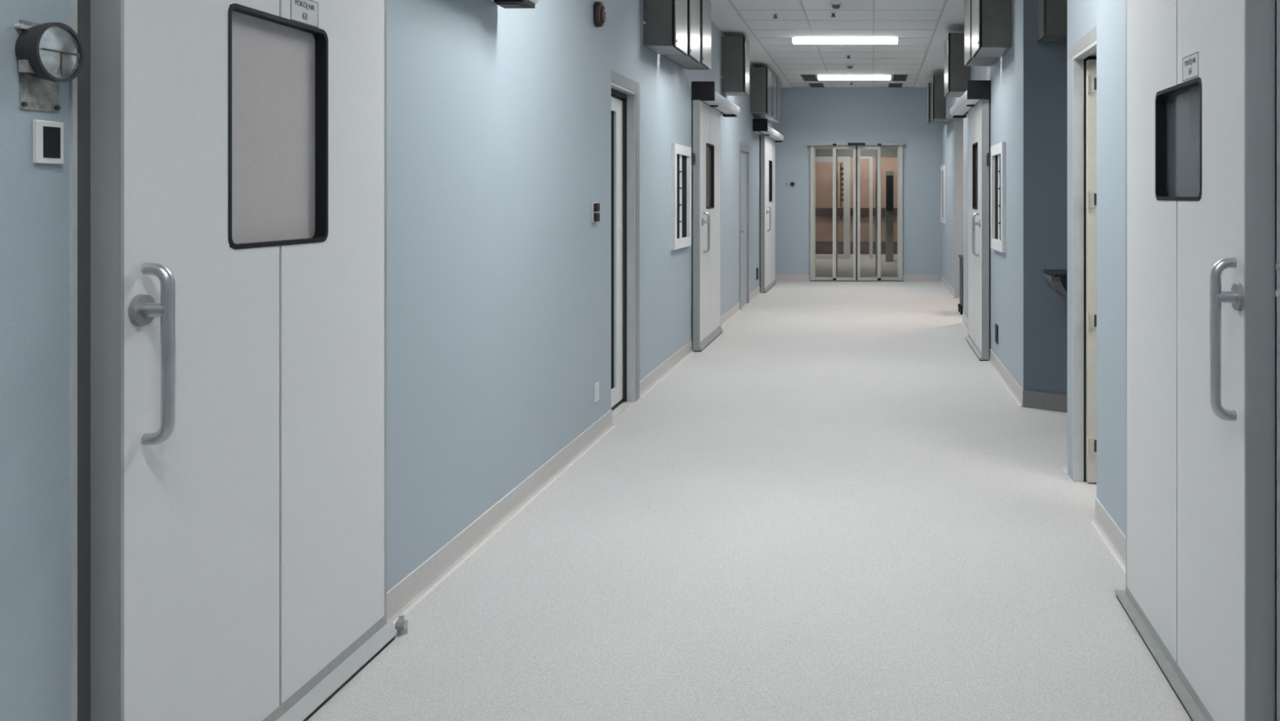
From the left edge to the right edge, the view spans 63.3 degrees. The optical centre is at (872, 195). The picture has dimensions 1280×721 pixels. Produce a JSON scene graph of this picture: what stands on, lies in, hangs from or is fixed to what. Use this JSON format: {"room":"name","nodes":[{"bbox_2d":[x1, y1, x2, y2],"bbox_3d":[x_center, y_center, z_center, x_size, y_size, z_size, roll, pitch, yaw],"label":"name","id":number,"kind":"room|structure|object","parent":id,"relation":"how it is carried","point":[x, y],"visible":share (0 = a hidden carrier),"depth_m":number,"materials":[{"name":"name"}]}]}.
{"room":"hospital interior","nodes":[
{"label":"hospital interior","id":0,"kind":"room"},
{"bbox_2d":[0,0,611,720],"bbox_3d":[-1.825,-0.220,1.600,0.250,3.440,9.800,0,0,0],"label":"wall","id":1,"kind":"structure","parent":0,"point":[499,118],"depth_m":3.97,"materials":[{"name":"blue paint"}]},
{"bbox_2d":[32,120,63,164],"bbox_3d":[-1.694,-0.109,2.056,0.011,0.088,0.068,0,0,0],"label":"wall switch","id":2,"kind":"object","parent":1,"relation":"attached to","point":[47,135],"visible":1,"depth_m":2.05,"materials":[{"name":"white plastic"}]},
{"bbox_2d":[13,19,84,112],"bbox_3d":[-1.672,-0.261,2.028,0.056,0.178,0.120,0,0,0],"label":"lamp","id":3,"kind":"object","parent":1,"relation":"attached to","point":[48,55],"visible":1,"depth_m":2.01,"materials":[{"name":"metal"}]},
{"bbox_2d":[69,0,77,720],"bbox_3d":[-1.697,0.250,2.123,0.006,2.500,0.013,0,0,0],"label":"trim","id":4,"kind":"structure","parent":1,"relation":"attached to","point":[73,3],"depth_m":2.12,"materials":[{"name":"metal"}]},
{"bbox_2d":[77,0,90,720],"bbox_3d":[-1.698,0.250,2.165,0.003,2.500,0.070,0,0,0],"label":"trim","id":5,"kind":"structure","parent":1,"relation":"attached to","point":[83,6],"depth_m":2.15,"materials":[{"name":"grey metal"}]},
{"bbox_2d":[90,0,396,720],"bbox_3d":[-1.625,0.250,2.772,0.142,2.500,1.227,0,0,0],"label":"door","id":6,"kind":"structure","parent":1,"relation":"in","point":[238,148],"depth_m":2.57,"materials":[{"name":"metal"}]},
{"bbox_2d":[290,0,318,27],"bbox_3d":[-1.629,-0.529,2.869,0.002,0.074,0.138,0,0,0],"label":"door sign","id":7,"kind":"object","parent":6,"relation":"attached to","point":[304,11],"visible":1,"depth_m":2.87,"materials":[{"name":"plastic"}]},
{"bbox_2d":[490,0,539,8],"bbox_3d":[-1.596,-0.941,3.242,0.200,0.199,2.584,0,0,0],"label":"operator","id":8,"kind":"object","parent":1,"relation":"attached to","point":[503,3],"visible":1,"depth_m":4.42,"materials":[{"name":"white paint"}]},
{"bbox_2d":[386,285,760,625],"bbox_3d":[-1.706,1.444,7.100,0.068,0.112,20.800,0,0,0],"label":"baseboard","id":9,"kind":"structure","parent":1,"relation":"attached to","point":[416,585],"depth_m":4.57,"materials":[{"name":"plastic"}]},
{"bbox_2d":[592,202,599,222],"bbox_3d":[-1.687,0.103,6.103,0.027,0.120,0.073,0,0,0],"label":"wall switch","id":10,"kind":"object","parent":1,"relation":"attached to","point":[596,206],"visible":1,"depth_m":6.07,"materials":[{"name":"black plastic"}]},
{"bbox_2d":[594,381,599,402],"bbox_3d":[-1.694,1.208,6.145,0.012,0.115,0.090,0,0,0],"label":"socket","id":11,"kind":"object","parent":1,"relation":"attached to","point":[596,384],"visible":1,"depth_m":6.13,"materials":[{"name":"white plastic"}]},
{"bbox_2d":[593,1,605,26],"bbox_3d":[-1.671,-1.110,6.130,0.058,0.158,0.098,0,0,0],"label":"fire siren","id":12,"kind":"object","parent":1,"relation":"attached to","point":[599,10],"visible":1,"depth_m":6.09,"materials":[{"name":"red plastic"}]},
{"bbox_2d":[611,0,773,380],"bbox_3d":[-1.845,-0.220,12.000,0.210,3.440,11.000,0,0,0],"label":"wall","id":13,"kind":"structure","parent":0,"point":[666,102],"depth_m":8.51,"materials":[{"name":"blue paint"}]},
{"bbox_2d":[611,70,639,419],"bbox_3d":[-1.790,0.335,6.955,0.131,2.330,0.890,0,0,0],"label":"door","id":14,"kind":"structure","parent":13,"relation":"in","point":[625,111],"depth_m":7.25,"materials":[{"name":"grey paint"}]},
{"bbox_2d":[643,0,687,54],"bbox_3d":[-1.621,-1.470,7.846,0.249,0.668,0.537,0,0,0],"label":"wall box","id":15,"kind":"object","parent":13,"relation":"attached to","point":[664,21],"visible":1,"depth_m":7.59,"materials":[{"name":"grey metal"}]},
{"bbox_2d":[646,44,684,54],"bbox_3d":[-1.621,-1.141,7.845,0.197,0.010,0.480,0,0,0],"label":"panel","id":16,"kind":"object","parent":15,"relation":"on","point":[659,49],"depth_m":7.82,"materials":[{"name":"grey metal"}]},
{"bbox_2d":[671,143,691,249],"bbox_3d":[-1.724,0.010,9.030,0.032,0.920,0.780,0,0,0],"label":"window","id":17,"kind":"structure","parent":13,"relation":"in","point":[681,155],"depth_m":8.99,"materials":[{"name":"white paint"}]},
{"bbox_2d":[662,0,700,62],"bbox_3d":[-1.619,-1.478,8.453,0.243,0.653,0.525,0,0,0],"label":"wall box","id":18,"kind":"object","parent":13,"relation":"attached to","point":[693,55],"visible":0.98,"depth_m":8.43,"materials":[{"name":"silver metal"}]},
{"bbox_2d":[662,53,697,62],"bbox_3d":[-1.621,-1.156,8.445,0.197,0.010,0.480,0,0,0],"label":"panel","id":19,"kind":"object","parent":18,"relation":"on","point":[689,58],"depth_m":8.42,"materials":[{"name":"grey metal"}]},
{"bbox_2d":[691,152,695,164],"bbox_3d":[-1.714,-0.345,9.485,0.052,0.110,0.090,0,0,0],"label":"switch","id":20,"kind":"object","parent":13,"relation":"attached to","point":[693,155],"visible":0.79,"depth_m":9.44,"materials":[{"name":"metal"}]},
{"bbox_2d":[677,0,711,70],"bbox_3d":[-1.619,-1.485,9.053,0.243,0.638,0.525,0,0,0],"label":"wall box","id":21,"kind":"object","parent":13,"relation":"attached to","point":[705,5],"visible":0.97,"depth_m":9.00,"materials":[{"name":"silver metal"}]},
{"bbox_2d":[677,62,708,70],"bbox_3d":[-1.621,-1.171,9.045,0.197,0.010,0.480,0,0,0],"label":"panel","id":22,"kind":"object","parent":21,"relation":"on","point":[702,65],"depth_m":9.05,"materials":[{"name":"grey metal"}]},
{"bbox_2d":[693,99,722,351],"bbox_3d":[-1.655,0.290,10.270,0.142,2.420,1.360,0,0,0],"label":"door","id":23,"kind":"structure","parent":13,"relation":"in","point":[707,327],"depth_m":9.89,"materials":[{"name":"metal"}]},
{"bbox_2d":[692,81,739,117],"bbox_3d":[-1.629,-0.995,10.525,0.215,0.200,1.850,0,0,0],"label":"operator","id":24,"kind":"object","parent":13,"relation":"attached to","point":[704,91],"visible":0.99,"depth_m":9.68,"materials":[{"name":"white paint"}]},
{"bbox_2d":[720,35,749,95],"bbox_3d":[-1.605,-1.510,11.711,0.282,0.648,0.447,0,0,0],"label":"wall box","id":25,"kind":"object","parent":13,"relation":"attached to","point":[735,77],"visible":1,"depth_m":11.50,"materials":[{"name":"grey metal"}]},
{"bbox_2d":[723,91,747,95],"bbox_3d":[-1.605,-1.191,11.710,0.230,0.010,0.390,0,0,0],"label":"tray","id":26,"kind":"object","parent":25,"relation":"on","point":[729,93],"depth_m":11.64,"materials":[{"name":"grey metal"}]},
{"bbox_2d":[738,142,749,310],"bbox_3d":[-1.750,0.405,13.525,0.099,2.190,0.990,0,0,0],"label":"door","id":27,"kind":"structure","parent":13,"relation":"in","point":[744,149],"depth_m":13.65,"materials":[{"name":"metal"}]},
{"bbox_2d":[755,267,758,279],"bbox_3d":[-1.732,1.175,15.035,0.015,0.170,0.170,0,0,0],"label":"wall socket","id":28,"kind":"object","parent":13,"relation":"attached to","point":[757,268],"visible":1,"depth_m":14.96,"materials":[{"name":"black plastic"}]},
{"bbox_2d":[750,66,772,116],"bbox_3d":[-1.615,-1.495,14.533,0.251,0.658,0.665,0,0,0],"label":"wall box","id":29,"kind":"object","parent":13,"relation":"attached to","point":[761,77],"visible":1,"depth_m":14.20,"materials":[{"name":"grey metal"}]},
{"bbox_2d":[751,112,770,116],"bbox_3d":[-1.617,-1.171,14.525,0.205,0.010,0.620,0,0,0],"label":"tray","id":30,"kind":"object","parent":29,"relation":"on","point":[757,114],"depth_m":14.45,"materials":[{"name":"grey metal"}]},
{"bbox_2d":[757,73,777,119],"bbox_3d":[-1.615,-1.500,15.258,0.251,0.648,0.675,0,0,0],"label":"wall box","id":31,"kind":"object","parent":13,"relation":"attached to","point":[774,117],"visible":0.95,"depth_m":15.20,"materials":[{"name":"grey metal"}]},
{"bbox_2d":[758,116,775,119],"bbox_3d":[-1.617,-1.181,15.250,0.205,0.010,0.630,0,0,0],"label":"tray","id":32,"kind":"object","parent":31,"relation":"on","point":[761,117],"depth_m":15.18,"materials":[{"name":"grey metal"}]},
{"bbox_2d":[760,134,776,293],"bbox_3d":[-1.655,0.280,16.225,0.142,2.440,1.710,0,0,0],"label":"door","id":33,"kind":"structure","parent":13,"relation":"in","point":[767,144],"depth_m":15.82,"materials":[{"name":"metal"}]},
{"bbox_2d":[752,119,784,142],"bbox_3d":[-1.631,-1.012,15.875,0.210,0.195,2.750,0,0,0],"label":"operator","id":34,"kind":"object","parent":13,"relation":"attached to","point":[760,126],"visible":0.98,"depth_m":14.71,"materials":[{"name":"white paint"}]},
{"bbox_2d":[767,79,781,122],"bbox_3d":[-1.615,-1.505,16.008,0.251,0.638,0.715,0,0,0],"label":"wall box","id":35,"kind":"object","parent":13,"relation":"attached to","point":[779,84],"visible":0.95,"depth_m":15.99,"materials":[{"name":"grey metal"}]},
{"bbox_2d":[767,119,779,122],"bbox_3d":[-1.617,-1.191,16.000,0.205,0.010,0.670,0,0,0],"label":"tray","id":36,"kind":"object","parent":35,"relation":"on","point":[778,120],"depth_m":15.99,"materials":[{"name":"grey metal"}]},
{"bbox_2d":[306,253,1191,720],"bbox_3d":[0.550,1.560,11.450,7.500,0.120,29.500,0,0,0],"label":"floor","id":37,"kind":"structure","parent":0,"point":[831,508],"depth_m":4.07,"materials":[{"name":"plastic"}]},
{"bbox_2d":[395,613,408,635],"bbox_3d":[-1.612,1.471,3.428,0.034,0.058,0.043,0,0,0],"label":"door stop","id":38,"kind":"object","parent":37,"relation":"on","point":[401,624],"visible":1,"depth_m":3.42,"materials":[{"name":"metal"}]},
{"bbox_2d":[885,171,893,262],"bbox_3d":[0.385,0.475,22.793,0.170,2.050,0.415,0,0,0],"label":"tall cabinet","id":39,"kind":"object","parent":37,"relation":"on","point":[889,175],"visible":1,"depth_m":22.60,"materials":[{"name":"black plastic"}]},
{"bbox_2d":[957,254,963,314],"bbox_3d":[1.330,1.135,12.750,0.460,0.730,0.420,0,0,0],"label":"trolley","id":40,"kind":"object","parent":37,"relation":"on","point":[960,305],"visible":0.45,"depth_m":12.60,"materials":[{"name":"metal"}]},
{"bbox_2d":[710,0,964,88],"bbox_3d":[-0.275,-1.936,7.100,3.450,0.108,20.800,0,0,0],"label":"ceiling","id":41,"kind":"structure","parent":0,"point":[922,28],"depth_m":11.73,"materials":[{"name":"tile"}]},
{"bbox_2d":[772,13,778,18],"bbox_3d":[-1.014,-1.867,10.423,0.070,0.045,0.070,0,0,0],"label":"sprinkler","id":42,"kind":"object","parent":41,"relation":"attached to","point":[775,15],"visible":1,"depth_m":10.41,"materials":[{"name":"grey metal"}]},
{"bbox_2d":[800,74,817,81],"bbox_3d":[-1.015,-1.884,16.050,0.230,0.012,0.800,0,0,0],"label":"ceiling vent","id":43,"kind":"object","parent":41,"relation":"in","point":[806,77],"visible":1,"depth_m":16.07,"materials":[{"name":"grey metal"}]},
{"bbox_2d":[808,83,824,87],"bbox_3d":[-0.960,-1.884,17.100,0.240,0.012,0.600,0,0,0],"label":"ceiling vent","id":44,"kind":"object","parent":41,"relation":"in","point":[811,85],"visible":1,"depth_m":17.14,"materials":[{"name":"grey metal"}]},
{"bbox_2d":[830,12,836,17],"bbox_3d":[-0.407,-1.867,10.347,0.070,0.045,0.070,0,0,0],"label":"sprinkler","id":45,"kind":"object","parent":41,"relation":"attached to","point":[832,13],"visible":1,"depth_m":10.33,"materials":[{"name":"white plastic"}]},
{"bbox_2d":[830,1,841,8],"bbox_3d":[-0.360,-1.863,9.810,0.116,0.055,0.116,0,0,0],"label":"smoke detector","id":46,"kind":"object","parent":41,"relation":"attached to","point":[835,5],"visible":1,"depth_m":9.77,"materials":[{"name":"white plastic"}]},
{"bbox_2d":[791,37,898,44],"bbox_3d":[-0.330,-1.861,12.050,1.284,0.058,0.170,0,0,0],"label":"ceiling light","id":47,"kind":"object","parent":41,"relation":"attached to","point":[794,40],"visible":1,"depth_m":11.98,"materials":[{"name":"white plastic"}]},
{"bbox_2d":[793,42,897,44],"bbox_3d":[-0.330,-1.858,12.110,1.260,0.052,0.010,0,0,0],"label":"diffuser","id":48,"kind":"object","parent":47,"relation":"attached to","point":[793,42],"depth_m":12.10,"materials":[{"name":"white plastic"}]},
{"bbox_2d":[792,38,897,42],"bbox_3d":[-0.330,-1.858,11.990,1.260,0.052,0.010,0,0,0],"label":"diffuser","id":49,"kind":"object","parent":47,"relation":"attached to","point":[794,40],"depth_m":11.98,"materials":[{"name":"white plastic"}]},
{"bbox_2d":[845,64,853,68],"bbox_3d":[-0.328,-1.863,14.464,0.116,0.055,0.116,0,0,0],"label":"smoke detector","id":50,"kind":"object","parent":41,"relation":"attached to","point":[849,66],"visible":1,"depth_m":14.43,"materials":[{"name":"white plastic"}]},
{"bbox_2d":[817,75,891,79],"bbox_3d":[-0.290,-1.861,15.800,1.164,0.058,0.170,0,0,0],"label":"ceiling light","id":51,"kind":"object","parent":41,"relation":"attached to","point":[819,77],"visible":1,"depth_m":15.73,"materials":[{"name":"white plastic"}]},
{"bbox_2d":[817,75,890,79],"bbox_3d":[-0.290,-1.858,15.740,1.140,0.052,0.010,0,0,0],"label":"diffuser","id":52,"kind":"object","parent":51,"relation":"attached to","point":[819,77],"depth_m":15.73,"materials":[{"name":"white plastic"}]},
{"bbox_2d":[818,79,890,79],"bbox_3d":[-0.290,-1.858,15.860,1.140,0.052,0.010,0,0,0],"label":"diffuser","id":53,"kind":"object","parent":51,"relation":"attached to","point":[819,79],"depth_m":15.85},
{"bbox_2d":[888,83,902,87],"bbox_3d":[0.390,-1.884,17.100,0.240,0.012,0.600,0,0,0],"label":"ceiling vent","id":54,"kind":"object","parent":41,"relation":"in","point":[890,85],"visible":1,"depth_m":17.14,"materials":[{"name":"grey metal"}]},
{"bbox_2d":[892,74,907,81],"bbox_3d":[0.435,-1.884,16.050,0.230,0.012,0.800,0,0,0],"label":"ceiling vent","id":55,"kind":"object","parent":41,"relation":"in","point":[896,77],"visible":1,"depth_m":16.07,"materials":[{"name":"grey metal"}]},
{"bbox_2d":[815,157,897,241],"bbox_3d":[-0.200,0.025,25.675,5.000,2.950,0.150,0,0,0],"label":"wall","id":56,"kind":"structure","parent":0,"point":[824,171],"depth_m":25.60,"materials":[{"name":"beige paint"}]},
{"bbox_2d":[815,241,897,253],"bbox_3d":[-0.200,1.340,25.585,5.000,0.320,0.030,0,0,0],"label":"trim","id":57,"kind":"structure","parent":56,"relation":"attached to","point":[821,247],"depth_m":25.57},
{"bbox_2d":[815,208,897,215],"bbox_3d":[-0.200,0.420,25.560,5.000,0.200,0.080,0,0,0],"label":"trim","id":58,"kind":"structure","parent":56,"relation":"attached to","point":[819,211],"depth_m":25.52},
{"bbox_2d":[815,149,897,157],"bbox_3d":[-0.200,0.025,23.760,5.000,2.950,0.120,0,0,0],"label":"wall","id":59,"kind":"structure","parent":0,"point":[819,153],"depth_m":23.70,"materials":[{"name":"grey paint"}]},
{"bbox_2d":[815,156,849,258],"bbox_3d":[-1.009,0.290,23.730,0.943,2.420,0.140,0,0,0],"label":"trim","id":60,"kind":"structure","parent":59,"relation":"attached to","point":[846,160],"depth_m":23.66,"materials":[{"name":"white paint"}]},
{"bbox_2d":[860,156,872,258],"bbox_3d":[-0.170,0.290,23.730,0.340,2.420,0.140,0,0,0],"label":"door frame","id":61,"kind":"structure","parent":59,"relation":"attached to","point":[870,158],"depth_m":23.66,"materials":[{"name":"white paint"}]},
{"bbox_2d":[773,87,941,280],"bbox_3d":[-0.250,-0.220,17.600,3.400,3.440,0.200,0,0,0],"label":"wall","id":62,"kind":"structure","parent":0,"point":[808,114],"depth_m":17.50,"materials":[{"name":"blue paint"}]},
{"bbox_2d":[785,180,794,187],"bbox_3d":[-1.447,-0.198,17.485,0.163,0.117,0.030,0,0,0],"label":"wall switch","id":63,"kind":"object","parent":62,"relation":"attached to","point":[788,184],"visible":1,"depth_m":17.49,"materials":[{"name":"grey plastic"}]},
{"bbox_2d":[808,142,904,281],"bbox_3d":[-0.279,0.292,17.455,1.675,2.415,0.190,0,0,0],"label":"door","id":64,"kind":"structure","parent":62,"relation":"in","point":[856,147],"depth_m":17.45,"materials":[{"name":"metal"}]},
{"bbox_2d":[775,275,939,280],"bbox_3d":[-0.270,1.444,17.496,2.880,0.112,0.008,0,0,0],"label":"baseboard","id":65,"kind":"structure","parent":62,"relation":"attached to","point":[778,277],"depth_m":17.49,"materials":[{"name":"plastic"}]},
{"bbox_2d":[941,118,963,297],"bbox_3d":[1.325,-0.220,16.050,0.250,3.440,2.900,0,0,0],"label":"wall","id":66,"kind":"structure","parent":0,"point":[952,133],"depth_m":14.93,"materials":[{"name":"blue paint"}]},
{"bbox_2d":[926,83,949,124],"bbox_3d":[1.032,-1.445,15.832,0.336,0.618,0.565,0,0,0],"label":"wall box","id":67,"kind":"object","parent":66,"relation":"attached to","point":[928,86],"visible":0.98,"depth_m":15.66,"materials":[{"name":"grey metal"}]},
{"bbox_2d":[930,76,952,121],"bbox_3d":[1.047,-1.455,15.182,0.306,0.638,0.565,0,0,0],"label":"wall box","id":68,"kind":"object","parent":66,"relation":"attached to","point":[938,100],"visible":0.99,"depth_m":14.90,"materials":[{"name":"grey metal"}]},
{"bbox_2d":[940,164,945,223],"bbox_3d":[1.184,-0.020,16.850,0.032,0.960,0.700,0,0,0],"label":"window","id":69,"kind":"structure","parent":66,"relation":"in","point":[942,167],"depth_m":16.55,"materials":[{"name":"white paint"}]},
{"bbox_2d":[946,0,1096,448],"bbox_3d":[1.175,-0.220,9.600,0.210,3.440,10.000,0,0,0],"label":"wall","id":70,"kind":"structure","parent":0,"point":[1006,75],"depth_m":7.78,"materials":[{"name":"blue paint"}]},
{"bbox_2d":[944,32,970,97],"bbox_3d":[0.947,-1.460,11.283,0.246,0.648,0.665,0,0,0],"label":"wall box","id":71,"kind":"object","parent":70,"relation":"attached to","point":[957,75],"visible":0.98,"depth_m":10.95,"materials":[{"name":"grey metal"}]},
{"bbox_2d":[950,80,991,118],"bbox_3d":[0.961,-0.948,10.065,0.210,0.185,2.070,0,0,0],"label":"operator","id":72,"kind":"object","parent":70,"relation":"attached to","point":[977,91],"visible":0.98,"depth_m":9.03,"materials":[{"name":"white paint"}]},
{"bbox_2d":[965,99,989,360],"bbox_3d":[0.985,0.310,9.735,0.142,2.380,1.350,0,0,0],"label":"door","id":73,"kind":"structure","parent":70,"relation":"in","point":[978,338],"depth_m":9.19,"materials":[{"name":"metal"}]},
{"bbox_2d":[964,0,999,66],"bbox_3d":[0.942,-1.478,8.652,0.256,0.653,0.585,0,0,0],"label":"wall box","id":74,"kind":"object","parent":70,"relation":"attached to","point":[968,60],"visible":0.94,"depth_m":8.62,"materials":[{"name":"silver metal"}]},
{"bbox_2d":[986,152,991,166],"bbox_3d":[1.046,-0.320,8.945,0.047,0.120,0.090,0,0,0],"label":"switch","id":75,"kind":"object","parent":70,"relation":"attached to","point":[988,154],"visible":0.76,"depth_m":8.90,"materials":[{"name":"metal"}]},
{"bbox_2d":[971,0,1012,57],"bbox_3d":[0.942,-1.470,7.982,0.256,0.668,0.605,0,0,0],"label":"wall box","id":76,"kind":"object","parent":70,"relation":"attached to","point":[991,20],"visible":1,"depth_m":7.68,"materials":[{"name":"grey metal"}]},
{"bbox_2d":[995,323,998,343],"bbox_3d":[1.063,1.188,8.590,0.013,0.155,0.140,0,0,0],"label":"wall socket","id":77,"kind":"object","parent":70,"relation":"attached to","point":[996,325],"visible":1,"depth_m":8.55,"materials":[{"name":"black plastic"}]},
{"bbox_2d":[991,142,1005,253],"bbox_3d":[1.054,0.015,8.410,0.032,0.890,0.780,0,0,0],"label":"window","id":78,"kind":"structure","parent":70,"relation":"in","point":[997,151],"depth_m":8.39,"materials":[{"name":"white paint"}]},
{"bbox_2d":[1067,26,1096,482],"bbox_3d":[1.506,0.350,4.997,0.908,2.300,0.775,0,0,0],"label":"door","id":79,"kind":"structure","parent":70,"relation":"in","point":[1082,68],"depth_m":5.24,"materials":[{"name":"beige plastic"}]},
{"bbox_2d":[1023,0,1066,395],"bbox_3d":[1.585,0.000,6.775,1.030,3.000,0.650,0,0,0],"label":"wall","id":80,"kind":"structure","parent":0,"point":[1045,64],"depth_m":7.02,"materials":[{"name":"paint"}]},
{"bbox_2d":[1022,390,1066,412],"bbox_3d":[1.577,1.440,6.767,1.219,0.120,0.008,0,0,32],"label":"baseboard","id":81,"kind":"structure","parent":80,"relation":"attached to","point":[1031,399],"depth_m":7.00,"materials":[{"name":"plastic"}]},
{"bbox_2d":[1036,0,1066,42],"bbox_3d":[1.525,-1.262,6.885,0.750,0.375,0.330,0,0,0],"label":"wall box","id":82,"kind":"object","parent":80,"relation":"attached to","point":[1051,15],"visible":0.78,"depth_m":6.72,"materials":[{"name":"grey metal"}]},
{"bbox_2d":[1043,269,1066,298],"bbox_3d":[1.380,0.669,6.540,0.480,0.342,0.441,0,0,0],"label":"basin","id":83,"kind":"object","parent":80,"relation":"attached to","point":[1056,279],"visible":0.2,"depth_m":6.37,"materials":[{"name":"metal"}]},
{"bbox_2d":[1096,0,1276,720],"bbox_3d":[1.155,-0.220,0.650,0.250,3.440,7.900,0,0,0],"label":"wall","id":84,"kind":"structure","parent":0,"point":[1110,14],"depth_m":4.31,"materials":[{"name":"blue paint"}]},
{"bbox_2d":[939,275,1125,573],"bbox_3d":[1.063,1.444,7.100,0.131,0.112,20.801,0,0,1],"label":"baseboard","id":85,"kind":"structure","parent":84,"relation":"attached to","point":[1107,528],"depth_m":4.53,"materials":[{"name":"plastic"}]},
{"bbox_2d":[1114,0,1275,720],"bbox_3d":[0.939,0.250,3.127,0.150,2.500,1.235,0,0,0],"label":"door","id":86,"kind":"structure","parent":84,"relation":"in","point":[1199,593],"depth_m":2.82,"materials":[{"name":"metal"}]},
{"bbox_2d":[1182,51,1198,81],"bbox_3d":[0.939,-0.380,2.958,0.002,0.070,0.145,0,0,0],"label":"door sign","id":87,"kind":"object","parent":86,"relation":"attached to","point":[1189,63],"visible":1,"depth_m":2.95,"materials":[{"name":"plastic"}]},
{"bbox_2d":[1275,262,1279,270],"bbox_3d":[1.000,0.171,2.400,0.060,0.032,0.032,0,0,0],"label":"peg","id":88,"kind":"object","parent":84,"relation":"attached to","point":[1277,264],"visible":1,"depth_m":2.40,"materials":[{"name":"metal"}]},
{"bbox_2d":[1275,289,1279,297],"bbox_3d":[1.000,0.235,2.400,0.060,0.032,0.032,0,0,0],"label":"peg","id":89,"kind":"object","parent":84,"relation":"attached to","point":[1277,291],"visible":1,"depth_m":2.40,"materials":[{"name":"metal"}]},
{"bbox_2d":[1276,0,1279,720],"bbox_3d":[1.021,0.250,2.462,0.018,2.500,0.085,0,0,0],"label":"trim","id":90,"kind":"structure","parent":84,"relation":"attached to","point":[1277,1],"depth_m":2.49,"materials":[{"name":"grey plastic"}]},
{"bbox_3d":[-0.200,0.000,21.800,5.400,3.000,8.400,0,0,0],"label":"wall","id":91,"kind":"structure","parent":0,"visible":0},
{"bbox_2d":[840,163,843,219],"bbox_3d":[-0.750,-0.100,24.910,0.111,1.400,0.020,0,0,0],"label":"rack","id":92,"kind":"object","parent":91,"relation":"attached to","point":[841,167],"visible":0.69,"depth_m":24.90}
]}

